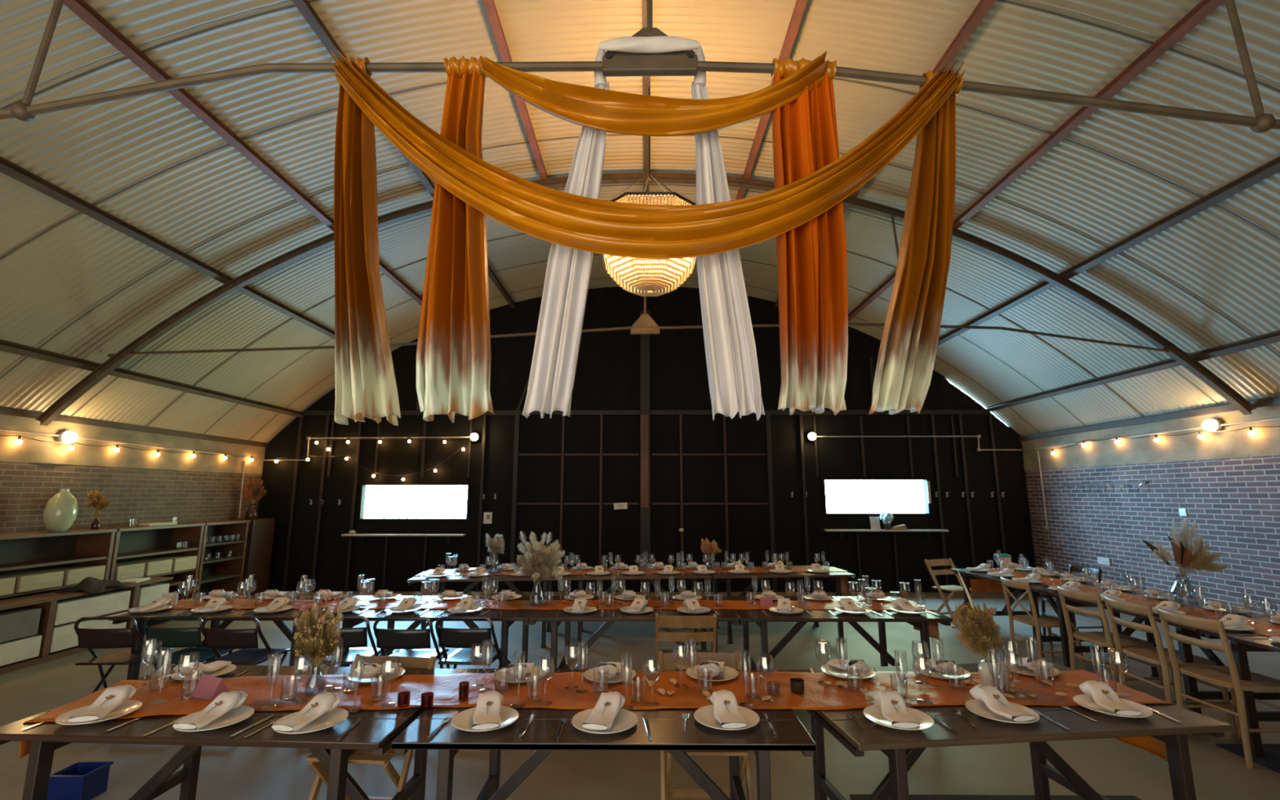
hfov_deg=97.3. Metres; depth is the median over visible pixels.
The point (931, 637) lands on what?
champagne flute
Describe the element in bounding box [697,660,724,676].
napkin
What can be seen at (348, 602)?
napkin
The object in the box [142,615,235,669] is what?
folding chair
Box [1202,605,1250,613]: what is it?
dinner plate
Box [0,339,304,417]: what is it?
beam
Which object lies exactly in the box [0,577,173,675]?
sideboard
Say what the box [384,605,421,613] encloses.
dinner plate
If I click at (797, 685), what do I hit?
votive holder
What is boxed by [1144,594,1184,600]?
dinner plate
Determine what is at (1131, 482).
hook rail
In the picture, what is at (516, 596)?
dinner plate
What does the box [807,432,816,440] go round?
lamp
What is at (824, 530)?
wall shelf
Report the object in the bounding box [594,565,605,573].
napkin
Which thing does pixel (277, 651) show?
champagne flute
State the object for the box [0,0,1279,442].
ceiling
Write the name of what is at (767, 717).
table knife
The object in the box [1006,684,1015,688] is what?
petal
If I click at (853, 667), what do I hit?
napkin
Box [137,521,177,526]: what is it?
tray
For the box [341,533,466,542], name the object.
wall shelf
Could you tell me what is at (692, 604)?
napkin
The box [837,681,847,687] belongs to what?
petal
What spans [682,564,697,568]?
dinner plate
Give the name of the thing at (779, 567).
napkin
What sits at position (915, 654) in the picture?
wine glass
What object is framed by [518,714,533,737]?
table knife
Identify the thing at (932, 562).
folding chair
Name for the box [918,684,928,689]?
petal
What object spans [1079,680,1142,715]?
napkin
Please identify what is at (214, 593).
napkin
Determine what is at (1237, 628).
dinner plate
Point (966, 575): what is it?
trestle table
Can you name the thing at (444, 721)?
fork
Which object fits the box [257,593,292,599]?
dinner plate
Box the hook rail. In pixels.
[1062,481,1146,492]
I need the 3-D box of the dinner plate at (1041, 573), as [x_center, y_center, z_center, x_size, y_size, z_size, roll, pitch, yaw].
[4.724,2.028,6.540,0.270,0.024,0.270,8,-12,-38]
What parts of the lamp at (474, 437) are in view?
lamp bulb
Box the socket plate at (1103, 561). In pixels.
[1097,556,1111,565]
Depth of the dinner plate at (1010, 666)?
2.98 m
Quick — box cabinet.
[227,518,275,595]
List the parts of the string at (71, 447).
festoon bulb, festoon bulb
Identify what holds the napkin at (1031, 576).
on the dinner plate at (1031, 581)
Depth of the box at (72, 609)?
6.21 m
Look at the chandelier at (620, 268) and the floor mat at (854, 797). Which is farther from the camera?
the chandelier at (620, 268)
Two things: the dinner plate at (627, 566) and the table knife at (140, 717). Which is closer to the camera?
the table knife at (140, 717)
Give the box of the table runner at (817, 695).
[19,670,1173,761]
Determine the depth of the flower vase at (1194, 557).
4.82 m
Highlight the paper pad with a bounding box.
[119,577,150,583]
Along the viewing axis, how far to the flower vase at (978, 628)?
2.75 m
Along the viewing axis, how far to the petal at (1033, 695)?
2.60 m
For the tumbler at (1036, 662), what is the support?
on the table runner at (817, 695)
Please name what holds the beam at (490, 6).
on the roof truss at (681, 63)
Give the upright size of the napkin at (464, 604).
0.074 m
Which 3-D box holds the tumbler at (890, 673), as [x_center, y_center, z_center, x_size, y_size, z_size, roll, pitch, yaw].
[1.203,1.328,2.615,0.074,0.096,0.074,5,-11,-25]
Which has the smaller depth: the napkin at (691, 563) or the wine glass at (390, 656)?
the wine glass at (390, 656)
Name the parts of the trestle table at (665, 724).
leg, leg, leg, leg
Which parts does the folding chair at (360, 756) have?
leg, leg, seat, leg, leg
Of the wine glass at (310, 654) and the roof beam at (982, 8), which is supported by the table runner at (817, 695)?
the wine glass at (310, 654)
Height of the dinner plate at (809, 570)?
0.024 m
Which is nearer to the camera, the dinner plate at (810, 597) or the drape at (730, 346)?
the drape at (730, 346)
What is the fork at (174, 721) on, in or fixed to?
on the trestle table at (377, 729)
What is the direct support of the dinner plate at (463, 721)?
on the trestle table at (665, 724)
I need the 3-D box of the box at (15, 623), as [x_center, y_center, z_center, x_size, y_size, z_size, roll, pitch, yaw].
[-6.225,2.155,5.249,0.368,0.250,0.850,0,-10,1]
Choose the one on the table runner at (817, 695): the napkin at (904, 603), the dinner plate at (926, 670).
the dinner plate at (926, 670)
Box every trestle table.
[0,665,466,799]
[108,595,373,679]
[333,595,548,668]
[391,668,816,799]
[406,568,565,648]
[528,595,739,668]
[564,566,711,647]
[706,565,855,644]
[723,595,952,671]
[775,660,1233,799]
[951,568,1128,665]
[1039,590,1279,733]
[1198,628,1279,757]
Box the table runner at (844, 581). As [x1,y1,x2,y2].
[413,566,848,595]
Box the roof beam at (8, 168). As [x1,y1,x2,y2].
[0,156,334,338]
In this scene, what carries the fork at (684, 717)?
on the trestle table at (665, 724)
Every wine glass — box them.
[138,640,162,684]
[174,651,199,700]
[176,580,190,605]
[292,653,312,702]
[317,654,336,688]
[378,656,399,706]
[420,582,431,606]
[470,642,486,685]
[488,580,498,604]
[537,657,554,703]
[564,643,581,688]
[643,657,660,702]
[673,642,688,685]
[755,654,773,700]
[814,640,831,681]
[911,641,929,683]
[912,653,933,702]
[1001,638,1020,680]
[1002,648,1023,695]
[1106,648,1131,695]
[1128,577,1142,602]
[1191,588,1208,616]
[1242,594,1260,623]
[1259,600,1279,631]
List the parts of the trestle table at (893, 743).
leg, leg, leg, leg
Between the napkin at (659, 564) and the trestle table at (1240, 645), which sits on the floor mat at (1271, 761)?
the trestle table at (1240, 645)
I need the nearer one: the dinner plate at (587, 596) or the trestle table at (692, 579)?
the dinner plate at (587, 596)
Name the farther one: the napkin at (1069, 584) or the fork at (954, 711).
the napkin at (1069, 584)
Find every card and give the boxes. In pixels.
[191,675,228,700]
[483,511,492,523]
[760,596,773,606]
[869,516,880,529]
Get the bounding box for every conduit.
[0,428,243,456]
[238,461,245,518]
[263,436,470,461]
[816,435,1022,451]
[1035,417,1279,448]
[1037,450,1048,528]
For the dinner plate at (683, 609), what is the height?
0.024 m
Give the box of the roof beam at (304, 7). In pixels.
[291,0,515,308]
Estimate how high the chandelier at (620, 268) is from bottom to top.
2.038 m
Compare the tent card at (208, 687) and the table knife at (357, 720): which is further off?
the tent card at (208, 687)
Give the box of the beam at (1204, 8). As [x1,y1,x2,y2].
[848,0,1224,321]
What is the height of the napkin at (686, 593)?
0.074 m
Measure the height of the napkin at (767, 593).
0.074 m
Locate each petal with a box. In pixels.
[648,680,655,686]
[657,687,665,694]
[669,678,676,684]
[702,690,710,696]
[761,695,772,701]
[823,680,831,684]
[835,680,847,684]
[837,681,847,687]
[859,687,867,694]
[865,696,874,700]
[880,682,891,687]
[884,687,897,690]
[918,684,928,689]
[962,679,971,684]
[972,678,980,684]
[1001,693,1014,698]
[1005,688,1017,693]
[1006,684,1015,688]
[1027,693,1035,697]
[1035,675,1047,679]
[1041,679,1053,685]
[1055,691,1067,696]
[1066,683,1079,687]
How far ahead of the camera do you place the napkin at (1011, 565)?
6.96 m
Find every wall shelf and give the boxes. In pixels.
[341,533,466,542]
[823,528,948,537]
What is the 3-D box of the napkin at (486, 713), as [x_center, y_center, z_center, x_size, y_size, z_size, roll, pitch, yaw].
[-0.628,1.274,2.332,0.117,0.074,0.269,2,-10,-11]
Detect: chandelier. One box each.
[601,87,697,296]
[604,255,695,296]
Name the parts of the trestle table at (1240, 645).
leg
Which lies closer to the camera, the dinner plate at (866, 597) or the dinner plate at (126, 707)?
the dinner plate at (126, 707)
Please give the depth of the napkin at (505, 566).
6.91 m
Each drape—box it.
[333,56,400,425]
[416,55,493,422]
[522,35,764,420]
[770,57,848,415]
[869,70,963,414]
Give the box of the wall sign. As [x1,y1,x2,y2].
[613,502,627,509]
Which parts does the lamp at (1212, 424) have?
lamp bulb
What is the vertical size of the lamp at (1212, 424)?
0.148 m
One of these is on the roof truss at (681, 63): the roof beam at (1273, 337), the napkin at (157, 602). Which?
the roof beam at (1273, 337)
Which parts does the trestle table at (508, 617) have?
leg, leg, leg, leg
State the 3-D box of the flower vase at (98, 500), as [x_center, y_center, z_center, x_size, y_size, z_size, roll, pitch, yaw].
[-6.661,1.337,6.910,0.226,0.481,0.228,1,-10,-7]
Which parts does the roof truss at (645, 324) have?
king rod, gusset plate, tie rod, hanger rod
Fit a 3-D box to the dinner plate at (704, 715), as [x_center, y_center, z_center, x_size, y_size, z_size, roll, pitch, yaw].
[0.358,1.321,2.333,0.270,0.024,0.270,-7,-12,36]
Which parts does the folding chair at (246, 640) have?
panel, seat, leg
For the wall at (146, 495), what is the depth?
7.51 m
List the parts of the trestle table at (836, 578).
leg, leg, leg, leg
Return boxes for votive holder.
[396,691,410,707]
[420,691,433,709]
[458,680,469,701]
[766,683,780,693]
[790,677,804,693]
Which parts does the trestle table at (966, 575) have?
leg, leg, leg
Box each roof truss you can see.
[0,0,1279,133]
[35,172,1256,426]
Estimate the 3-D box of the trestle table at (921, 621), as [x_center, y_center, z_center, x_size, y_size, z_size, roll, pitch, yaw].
[1.577,2.113,4.700,1.615,0.750,0.958,0,-10,0]
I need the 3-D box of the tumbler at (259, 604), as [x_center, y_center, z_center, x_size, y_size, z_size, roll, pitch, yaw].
[-3.238,1.695,4.798,0.074,0.096,0.074,0,-10,0]
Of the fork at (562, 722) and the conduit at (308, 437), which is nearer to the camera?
the fork at (562, 722)
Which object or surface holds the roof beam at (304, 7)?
on the roof truss at (681, 63)
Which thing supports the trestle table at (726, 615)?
on the floor
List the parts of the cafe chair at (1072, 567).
leg, seat, leg, post, rail, post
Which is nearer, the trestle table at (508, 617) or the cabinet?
the trestle table at (508, 617)
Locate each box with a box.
[0,608,41,642]
[0,635,41,666]
[48,612,128,653]
[53,590,130,626]
[137,583,169,607]
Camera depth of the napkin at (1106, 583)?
5.53 m
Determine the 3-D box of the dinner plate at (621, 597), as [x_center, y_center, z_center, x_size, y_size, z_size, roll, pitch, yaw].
[-0.090,1.780,5.066,0.270,0.024,0.270,-4,-10,22]
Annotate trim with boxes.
[0,406,267,447]
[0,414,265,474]
[1018,395,1279,440]
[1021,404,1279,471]
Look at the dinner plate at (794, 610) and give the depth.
4.50 m
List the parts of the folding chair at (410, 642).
panel, seat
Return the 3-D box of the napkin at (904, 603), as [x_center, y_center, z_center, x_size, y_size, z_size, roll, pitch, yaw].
[2.143,1.640,4.513,0.117,0.074,0.269,3,-10,-18]
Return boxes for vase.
[43,488,78,532]
[84,488,111,528]
[243,477,266,519]
[293,594,343,694]
[484,533,505,573]
[510,531,564,604]
[700,537,721,568]
[951,568,1008,689]
[1141,517,1227,607]
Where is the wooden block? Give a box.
[890,524,907,529]
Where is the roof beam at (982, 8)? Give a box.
[774,0,995,306]
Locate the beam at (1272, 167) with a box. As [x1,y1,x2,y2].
[937,156,1279,345]
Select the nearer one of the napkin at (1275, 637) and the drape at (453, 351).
the drape at (453, 351)
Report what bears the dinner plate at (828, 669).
on the table runner at (817, 695)
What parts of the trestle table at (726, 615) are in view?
leg, leg, leg, leg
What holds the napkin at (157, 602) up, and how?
on the dinner plate at (159, 608)
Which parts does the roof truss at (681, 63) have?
hanger rod, tie rod, gusset plate, king rod, hanger rod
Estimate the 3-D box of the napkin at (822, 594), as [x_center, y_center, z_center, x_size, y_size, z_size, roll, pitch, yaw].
[1.604,1.729,5.041,0.117,0.074,0.269,-2,-10,13]
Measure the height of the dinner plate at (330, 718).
0.024 m
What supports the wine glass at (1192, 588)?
on the table runner at (977, 585)
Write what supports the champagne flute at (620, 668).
on the table runner at (817, 695)
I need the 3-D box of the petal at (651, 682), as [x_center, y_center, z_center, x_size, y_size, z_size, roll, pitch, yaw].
[0.057,1.389,2.761,0.036,0.017,0.050,-4,-10,23]
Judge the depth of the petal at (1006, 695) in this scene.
2.59 m
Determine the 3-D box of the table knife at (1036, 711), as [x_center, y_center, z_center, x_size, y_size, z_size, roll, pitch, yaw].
[1.716,1.336,2.361,0.019,0.003,0.224,0,-10,1]
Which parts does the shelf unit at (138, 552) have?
panel, drawer, panel, drawer, shelf, shelf, shelf, drawer, panel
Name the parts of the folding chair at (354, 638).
seat, panel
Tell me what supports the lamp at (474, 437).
attached to the wall at (640, 431)
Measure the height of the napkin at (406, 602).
0.074 m
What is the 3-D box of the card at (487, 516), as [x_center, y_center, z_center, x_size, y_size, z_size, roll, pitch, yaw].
[-2.728,2.113,10.093,0.150,0.200,0.016,0,-10,1]
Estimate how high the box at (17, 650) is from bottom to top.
0.200 m
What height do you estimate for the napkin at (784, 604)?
0.074 m
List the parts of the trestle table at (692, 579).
leg, leg, leg, leg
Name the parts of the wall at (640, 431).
door rail, door rail, door rail, door rail, door rail, door rail, post, header rail, door rail, door rail, door rail, door rail, door rail, door rail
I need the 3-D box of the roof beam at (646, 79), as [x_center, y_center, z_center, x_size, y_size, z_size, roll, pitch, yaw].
[0.056,-3.129,4.855,0.070,0.084,12.000,0,-10,1]
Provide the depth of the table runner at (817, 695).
2.69 m
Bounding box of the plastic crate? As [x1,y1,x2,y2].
[46,761,113,799]
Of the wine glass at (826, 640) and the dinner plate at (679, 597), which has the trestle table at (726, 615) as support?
the dinner plate at (679, 597)
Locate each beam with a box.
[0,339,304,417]
[482,0,547,178]
[735,0,807,199]
[848,0,1224,321]
[937,156,1279,345]
[983,330,1279,412]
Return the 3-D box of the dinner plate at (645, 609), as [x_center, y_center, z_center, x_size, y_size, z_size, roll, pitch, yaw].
[-0.026,1.688,4.513,0.270,0.024,0.270,-7,-12,36]
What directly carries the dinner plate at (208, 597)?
on the trestle table at (133, 673)
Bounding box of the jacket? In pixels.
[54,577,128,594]
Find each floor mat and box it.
[849,794,1141,799]
[1215,743,1279,773]
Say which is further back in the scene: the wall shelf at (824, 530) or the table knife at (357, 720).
the wall shelf at (824, 530)
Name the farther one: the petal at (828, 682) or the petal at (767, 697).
the petal at (828, 682)
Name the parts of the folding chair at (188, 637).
panel, seat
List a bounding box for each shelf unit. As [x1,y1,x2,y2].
[0,528,117,599]
[83,523,205,607]
[177,520,250,597]
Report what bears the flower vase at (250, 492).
on the cabinet
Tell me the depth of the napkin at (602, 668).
2.80 m
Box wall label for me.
[1178,508,1186,515]
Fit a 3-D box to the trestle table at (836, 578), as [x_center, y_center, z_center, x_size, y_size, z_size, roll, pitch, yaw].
[1.661,2.492,6.953,1.700,0.750,0.898,1,-10,-5]
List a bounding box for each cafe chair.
[1000,576,1085,670]
[1040,564,1104,645]
[1056,585,1165,701]
[1102,595,1237,735]
[1156,607,1279,768]
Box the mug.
[162,592,177,605]
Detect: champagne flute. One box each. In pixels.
[136,638,156,689]
[151,648,172,702]
[262,651,281,707]
[326,641,343,691]
[346,653,364,710]
[480,639,493,689]
[512,651,525,704]
[576,640,587,690]
[620,668,632,706]
[686,639,697,687]
[738,651,751,704]
[835,636,849,686]
[893,649,911,706]
[931,637,946,687]
[986,648,1000,684]
[1024,635,1042,684]
[1089,644,1105,677]
[1195,586,1209,618]
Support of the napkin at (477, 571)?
on the dinner plate at (482, 574)
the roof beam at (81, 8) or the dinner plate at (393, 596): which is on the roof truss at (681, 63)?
the roof beam at (81, 8)
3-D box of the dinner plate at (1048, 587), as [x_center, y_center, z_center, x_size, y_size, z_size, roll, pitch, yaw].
[4.133,1.850,5.481,0.270,0.024,0.270,5,-11,-25]
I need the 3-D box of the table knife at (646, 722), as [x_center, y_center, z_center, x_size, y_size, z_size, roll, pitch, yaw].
[0.032,1.320,2.262,0.019,0.003,0.224,1,-10,-6]
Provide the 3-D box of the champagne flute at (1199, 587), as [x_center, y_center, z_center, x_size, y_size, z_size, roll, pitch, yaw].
[4.295,1.547,4.307,0.062,0.225,0.062,6,-11,-33]
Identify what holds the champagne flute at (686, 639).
on the table runner at (817, 695)
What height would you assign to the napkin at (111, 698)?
0.074 m
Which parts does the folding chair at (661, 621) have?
leg, seat, leg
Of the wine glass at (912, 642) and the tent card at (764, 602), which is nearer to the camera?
the wine glass at (912, 642)
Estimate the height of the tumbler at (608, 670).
0.096 m
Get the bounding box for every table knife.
[106,715,146,731]
[153,674,172,680]
[155,608,181,614]
[230,714,274,737]
[336,716,361,740]
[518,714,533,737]
[643,717,652,741]
[763,711,776,734]
[925,711,959,733]
[1031,708,1070,730]
[1142,704,1181,722]
[1236,634,1260,635]
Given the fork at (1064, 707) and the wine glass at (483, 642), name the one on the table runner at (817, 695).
the wine glass at (483, 642)
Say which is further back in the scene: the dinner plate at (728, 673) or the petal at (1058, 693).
the dinner plate at (728, 673)
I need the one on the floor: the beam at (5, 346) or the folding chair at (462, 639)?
the folding chair at (462, 639)
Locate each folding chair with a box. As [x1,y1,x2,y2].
[73,616,173,693]
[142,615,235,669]
[200,616,290,666]
[306,653,436,799]
[310,615,386,666]
[373,617,448,668]
[435,616,502,668]
[655,613,716,669]
[658,651,753,799]
[924,558,975,627]
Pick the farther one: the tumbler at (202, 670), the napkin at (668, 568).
the napkin at (668, 568)
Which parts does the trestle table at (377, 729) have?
leg, leg, leg, leg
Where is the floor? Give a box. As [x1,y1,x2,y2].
[0,591,1279,799]
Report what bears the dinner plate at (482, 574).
on the trestle table at (507, 580)
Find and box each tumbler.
[149,666,170,689]
[181,670,202,693]
[254,595,265,605]
[280,676,300,701]
[342,667,360,693]
[370,675,388,699]
[434,594,443,605]
[493,667,510,690]
[526,675,542,700]
[593,670,608,692]
[604,594,613,606]
[630,676,646,702]
[697,666,712,691]
[744,673,760,697]
[746,591,755,604]
[796,592,805,604]
[798,593,807,607]
[845,664,862,687]
[863,594,873,605]
[889,673,907,696]
[946,664,964,689]
[991,670,1010,693]
[1035,662,1054,683]
[1096,669,1117,692]
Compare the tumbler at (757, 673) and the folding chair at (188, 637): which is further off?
the folding chair at (188, 637)
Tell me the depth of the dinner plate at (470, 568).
6.99 m
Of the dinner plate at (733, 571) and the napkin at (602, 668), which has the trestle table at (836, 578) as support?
the dinner plate at (733, 571)
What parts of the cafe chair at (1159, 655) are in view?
post, rail, rail, post, seat, leg, leg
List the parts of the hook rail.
rail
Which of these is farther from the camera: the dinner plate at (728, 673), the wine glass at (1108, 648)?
the dinner plate at (728, 673)
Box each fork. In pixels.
[22,721,46,729]
[142,716,182,736]
[233,669,249,677]
[244,717,279,737]
[427,716,452,737]
[556,717,567,737]
[681,713,688,733]
[846,712,864,732]
[950,709,977,728]
[1058,705,1097,722]
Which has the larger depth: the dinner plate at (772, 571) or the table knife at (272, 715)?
the dinner plate at (772, 571)
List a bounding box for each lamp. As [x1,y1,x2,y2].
[57,431,78,443]
[470,432,479,441]
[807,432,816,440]
[1201,418,1222,431]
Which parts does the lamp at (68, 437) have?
lamp bulb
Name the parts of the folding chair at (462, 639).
panel, seat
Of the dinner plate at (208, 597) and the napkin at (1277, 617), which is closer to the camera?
the napkin at (1277, 617)
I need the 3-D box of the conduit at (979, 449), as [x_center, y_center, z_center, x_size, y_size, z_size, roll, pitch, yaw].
[5.035,0.780,10.180,3.680,0.294,0.050,0,-10,1]
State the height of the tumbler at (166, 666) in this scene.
0.096 m
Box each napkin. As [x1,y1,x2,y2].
[67,684,136,722]
[128,597,171,611]
[172,690,247,729]
[173,660,231,676]
[198,596,226,611]
[208,589,233,597]
[257,596,289,611]
[262,589,288,597]
[271,692,342,732]
[315,589,342,597]
[328,597,359,611]
[354,662,401,678]
[375,589,392,597]
[390,597,417,611]
[427,567,444,576]
[441,589,462,597]
[452,597,475,612]
[458,563,469,568]
[469,566,484,575]
[471,690,503,729]
[499,563,511,568]
[499,589,515,597]
[504,662,534,678]
[515,566,524,574]
[556,565,564,574]
[568,589,586,597]
[569,597,587,612]
[576,562,586,568]
[582,691,625,730]
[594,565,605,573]
[595,662,624,677]
[615,562,627,567]
[622,589,635,598]
[625,597,647,612]
[628,565,639,573]
[652,561,663,567]
[662,564,673,573]
[680,590,696,598]
[683,597,706,612]
[688,561,697,566]
[696,564,710,573]
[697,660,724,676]
[709,689,746,728]
[727,560,742,565]
[734,564,745,572]
[761,590,776,597]
[768,560,783,565]
[774,564,785,572]
[777,598,791,612]
[810,563,826,571]
[812,590,826,598]
[826,658,869,674]
[837,597,865,612]
[865,590,884,598]
[874,689,919,728]
[892,598,925,613]
[923,658,959,674]
[966,563,991,569]
[969,684,1035,721]
[986,568,1014,574]
[1007,562,1033,568]
[1008,657,1051,671]
[1011,573,1041,581]
[1032,566,1060,573]
[1048,581,1080,589]
[1060,572,1090,580]
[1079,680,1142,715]
[1100,579,1136,588]
[1100,589,1122,599]
[1145,587,1178,597]
[1151,600,1181,612]
[1205,599,1246,610]
[1219,613,1248,627]
[1268,611,1279,621]
[1271,635,1279,640]
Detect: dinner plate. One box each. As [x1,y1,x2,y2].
[54,700,142,724]
[128,604,172,613]
[171,663,235,679]
[173,705,254,731]
[191,604,231,613]
[201,593,238,599]
[253,604,293,613]
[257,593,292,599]
[272,707,348,733]
[313,593,346,599]
[323,605,359,613]
[346,666,404,683]
[368,593,401,599]
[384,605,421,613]
[424,573,449,577]
[435,594,466,599]
[447,605,482,613]
[451,705,519,731]
[453,567,475,571]
[465,572,488,577]
[491,594,521,600]
[493,666,546,683]
[494,567,513,570]
[509,572,529,577]
[559,571,571,576]
[563,605,596,613]
[564,594,593,599]
[571,707,637,733]
[572,566,593,569]
[583,666,635,683]
[587,571,610,575]
[612,565,629,569]
[615,594,644,600]
[619,606,653,613]
[621,571,644,575]
[647,565,664,568]
[657,570,679,574]
[672,594,702,600]
[676,606,711,614]
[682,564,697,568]
[685,664,738,681]
[693,570,715,574]
[693,704,759,730]
[724,564,745,568]
[728,569,751,573]
[753,594,784,600]
[766,564,787,568]
[768,569,791,573]
[768,606,803,614]
[802,594,833,600]
[806,568,830,573]
[821,663,875,679]
[835,606,871,614]
[857,594,890,600]
[862,704,934,730]
[890,606,927,614]
[913,662,970,679]
[964,698,1039,723]
[965,568,991,572]
[987,573,1014,577]
[1000,660,1060,676]
[1010,567,1033,571]
[1012,579,1042,583]
[1032,572,1060,576]
[1048,586,1082,591]
[1060,577,1091,582]
[1072,693,1152,717]
[1101,585,1135,591]
[1101,596,1126,601]
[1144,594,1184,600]
[1152,609,1186,614]
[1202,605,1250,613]
[1224,624,1254,631]
[1268,636,1279,643]
[1269,618,1279,623]
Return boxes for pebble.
[348,530,355,533]
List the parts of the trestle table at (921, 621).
leg, leg, leg, leg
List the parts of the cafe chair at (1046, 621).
post, rail, post, seat, leg, leg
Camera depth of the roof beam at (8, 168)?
5.43 m
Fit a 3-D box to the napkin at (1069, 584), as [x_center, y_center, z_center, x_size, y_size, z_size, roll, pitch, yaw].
[4.149,1.804,5.485,0.269,0.074,0.117,0,-10,3]
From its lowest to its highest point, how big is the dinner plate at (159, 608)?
0.024 m
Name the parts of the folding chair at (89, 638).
leg, panel, seat, leg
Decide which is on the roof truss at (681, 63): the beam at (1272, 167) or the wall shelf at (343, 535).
the beam at (1272, 167)
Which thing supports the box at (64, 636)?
on the sideboard
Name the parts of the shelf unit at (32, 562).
drawer, drawer, panel, shelf, shelf, drawer, panel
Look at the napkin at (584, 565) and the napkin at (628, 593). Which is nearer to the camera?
the napkin at (628, 593)
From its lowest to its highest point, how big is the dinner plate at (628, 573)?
0.024 m
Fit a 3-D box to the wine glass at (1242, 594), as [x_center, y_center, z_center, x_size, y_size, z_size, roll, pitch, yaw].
[4.479,1.531,4.125,0.079,0.195,0.079,1,-10,-5]
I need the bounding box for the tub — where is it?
[998,553,1011,568]
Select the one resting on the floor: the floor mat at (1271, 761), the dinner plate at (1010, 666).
the floor mat at (1271, 761)
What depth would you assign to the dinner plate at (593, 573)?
6.61 m
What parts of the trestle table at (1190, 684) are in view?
leg, leg, leg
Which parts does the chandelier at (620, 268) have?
hanging cord, frame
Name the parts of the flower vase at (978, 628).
tall stem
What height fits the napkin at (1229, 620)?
0.074 m
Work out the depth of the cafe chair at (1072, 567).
6.64 m
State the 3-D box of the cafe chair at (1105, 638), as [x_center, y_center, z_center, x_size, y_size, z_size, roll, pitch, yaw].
[3.987,2.070,4.804,0.528,0.871,0.468,0,-10,-2]
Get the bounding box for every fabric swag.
[328,49,965,258]
[478,50,829,136]
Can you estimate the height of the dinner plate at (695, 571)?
0.024 m
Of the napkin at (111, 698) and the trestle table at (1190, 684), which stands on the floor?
the trestle table at (1190, 684)
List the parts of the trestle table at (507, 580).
leg, leg, leg, leg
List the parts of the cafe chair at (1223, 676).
post, rail, rail, seat, post, leg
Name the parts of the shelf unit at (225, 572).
panel, panel, shelf, shelf, shelf, panel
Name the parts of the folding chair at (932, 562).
leg, leg, seat, leg, leg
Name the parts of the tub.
tub lid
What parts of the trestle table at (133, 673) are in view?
leg, leg, leg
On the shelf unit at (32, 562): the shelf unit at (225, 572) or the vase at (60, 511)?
the vase at (60, 511)
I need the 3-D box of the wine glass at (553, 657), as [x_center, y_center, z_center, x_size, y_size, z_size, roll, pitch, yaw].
[-0.427,1.265,2.543,0.079,0.195,0.079,-4,-10,24]
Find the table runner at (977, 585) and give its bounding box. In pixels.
[969,568,1279,636]
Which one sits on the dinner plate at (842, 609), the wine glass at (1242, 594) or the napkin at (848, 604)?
the napkin at (848, 604)
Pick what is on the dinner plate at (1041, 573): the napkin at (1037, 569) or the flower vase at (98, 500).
the napkin at (1037, 569)
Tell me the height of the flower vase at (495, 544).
0.472 m
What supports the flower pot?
on the wall shelf at (824, 530)
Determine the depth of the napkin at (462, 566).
6.87 m
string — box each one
[0,435,253,461]
[275,445,464,480]
[315,437,445,450]
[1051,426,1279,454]
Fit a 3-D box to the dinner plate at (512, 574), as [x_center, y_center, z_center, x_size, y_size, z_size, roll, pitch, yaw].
[-1.380,2.028,6.537,0.270,0.024,0.270,8,-13,-41]
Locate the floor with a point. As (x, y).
(1111, 766)
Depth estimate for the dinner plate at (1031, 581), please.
6.04 m
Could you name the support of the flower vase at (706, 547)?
on the table runner at (844, 581)
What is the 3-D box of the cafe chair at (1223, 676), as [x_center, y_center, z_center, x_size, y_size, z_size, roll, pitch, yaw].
[3.978,1.903,3.809,0.528,0.871,0.468,0,-10,-1]
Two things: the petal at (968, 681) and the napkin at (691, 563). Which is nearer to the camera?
the petal at (968, 681)
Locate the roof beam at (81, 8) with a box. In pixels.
[63,0,422,305]
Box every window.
[356,483,471,520]
[821,478,932,515]
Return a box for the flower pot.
[880,511,893,529]
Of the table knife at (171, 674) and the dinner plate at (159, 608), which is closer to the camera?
the table knife at (171, 674)
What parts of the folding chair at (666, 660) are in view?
leg, leg, seat, leg, leg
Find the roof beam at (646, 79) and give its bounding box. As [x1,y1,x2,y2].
[642,0,650,275]
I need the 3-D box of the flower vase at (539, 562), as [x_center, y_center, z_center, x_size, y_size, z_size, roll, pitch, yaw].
[-0.884,1.442,4.852,0.426,0.620,0.400,6,-11,-33]
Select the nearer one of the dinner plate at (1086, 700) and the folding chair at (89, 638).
the dinner plate at (1086, 700)
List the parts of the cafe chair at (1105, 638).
post, rail, rail, post, seat, leg, leg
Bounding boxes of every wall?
[0,461,262,533]
[257,286,1035,592]
[1025,455,1279,616]
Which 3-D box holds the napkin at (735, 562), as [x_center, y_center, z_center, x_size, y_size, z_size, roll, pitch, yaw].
[1.217,2.099,7.242,0.117,0.074,0.269,2,-10,-14]
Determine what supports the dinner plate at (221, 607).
on the trestle table at (133, 673)
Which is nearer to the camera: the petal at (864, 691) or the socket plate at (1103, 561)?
the petal at (864, 691)
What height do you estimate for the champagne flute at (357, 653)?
0.225 m
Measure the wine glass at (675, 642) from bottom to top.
0.195 m
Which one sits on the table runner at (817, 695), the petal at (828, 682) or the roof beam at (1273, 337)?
the petal at (828, 682)
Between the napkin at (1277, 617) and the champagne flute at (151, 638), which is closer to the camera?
the champagne flute at (151, 638)
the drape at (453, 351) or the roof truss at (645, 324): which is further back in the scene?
the roof truss at (645, 324)

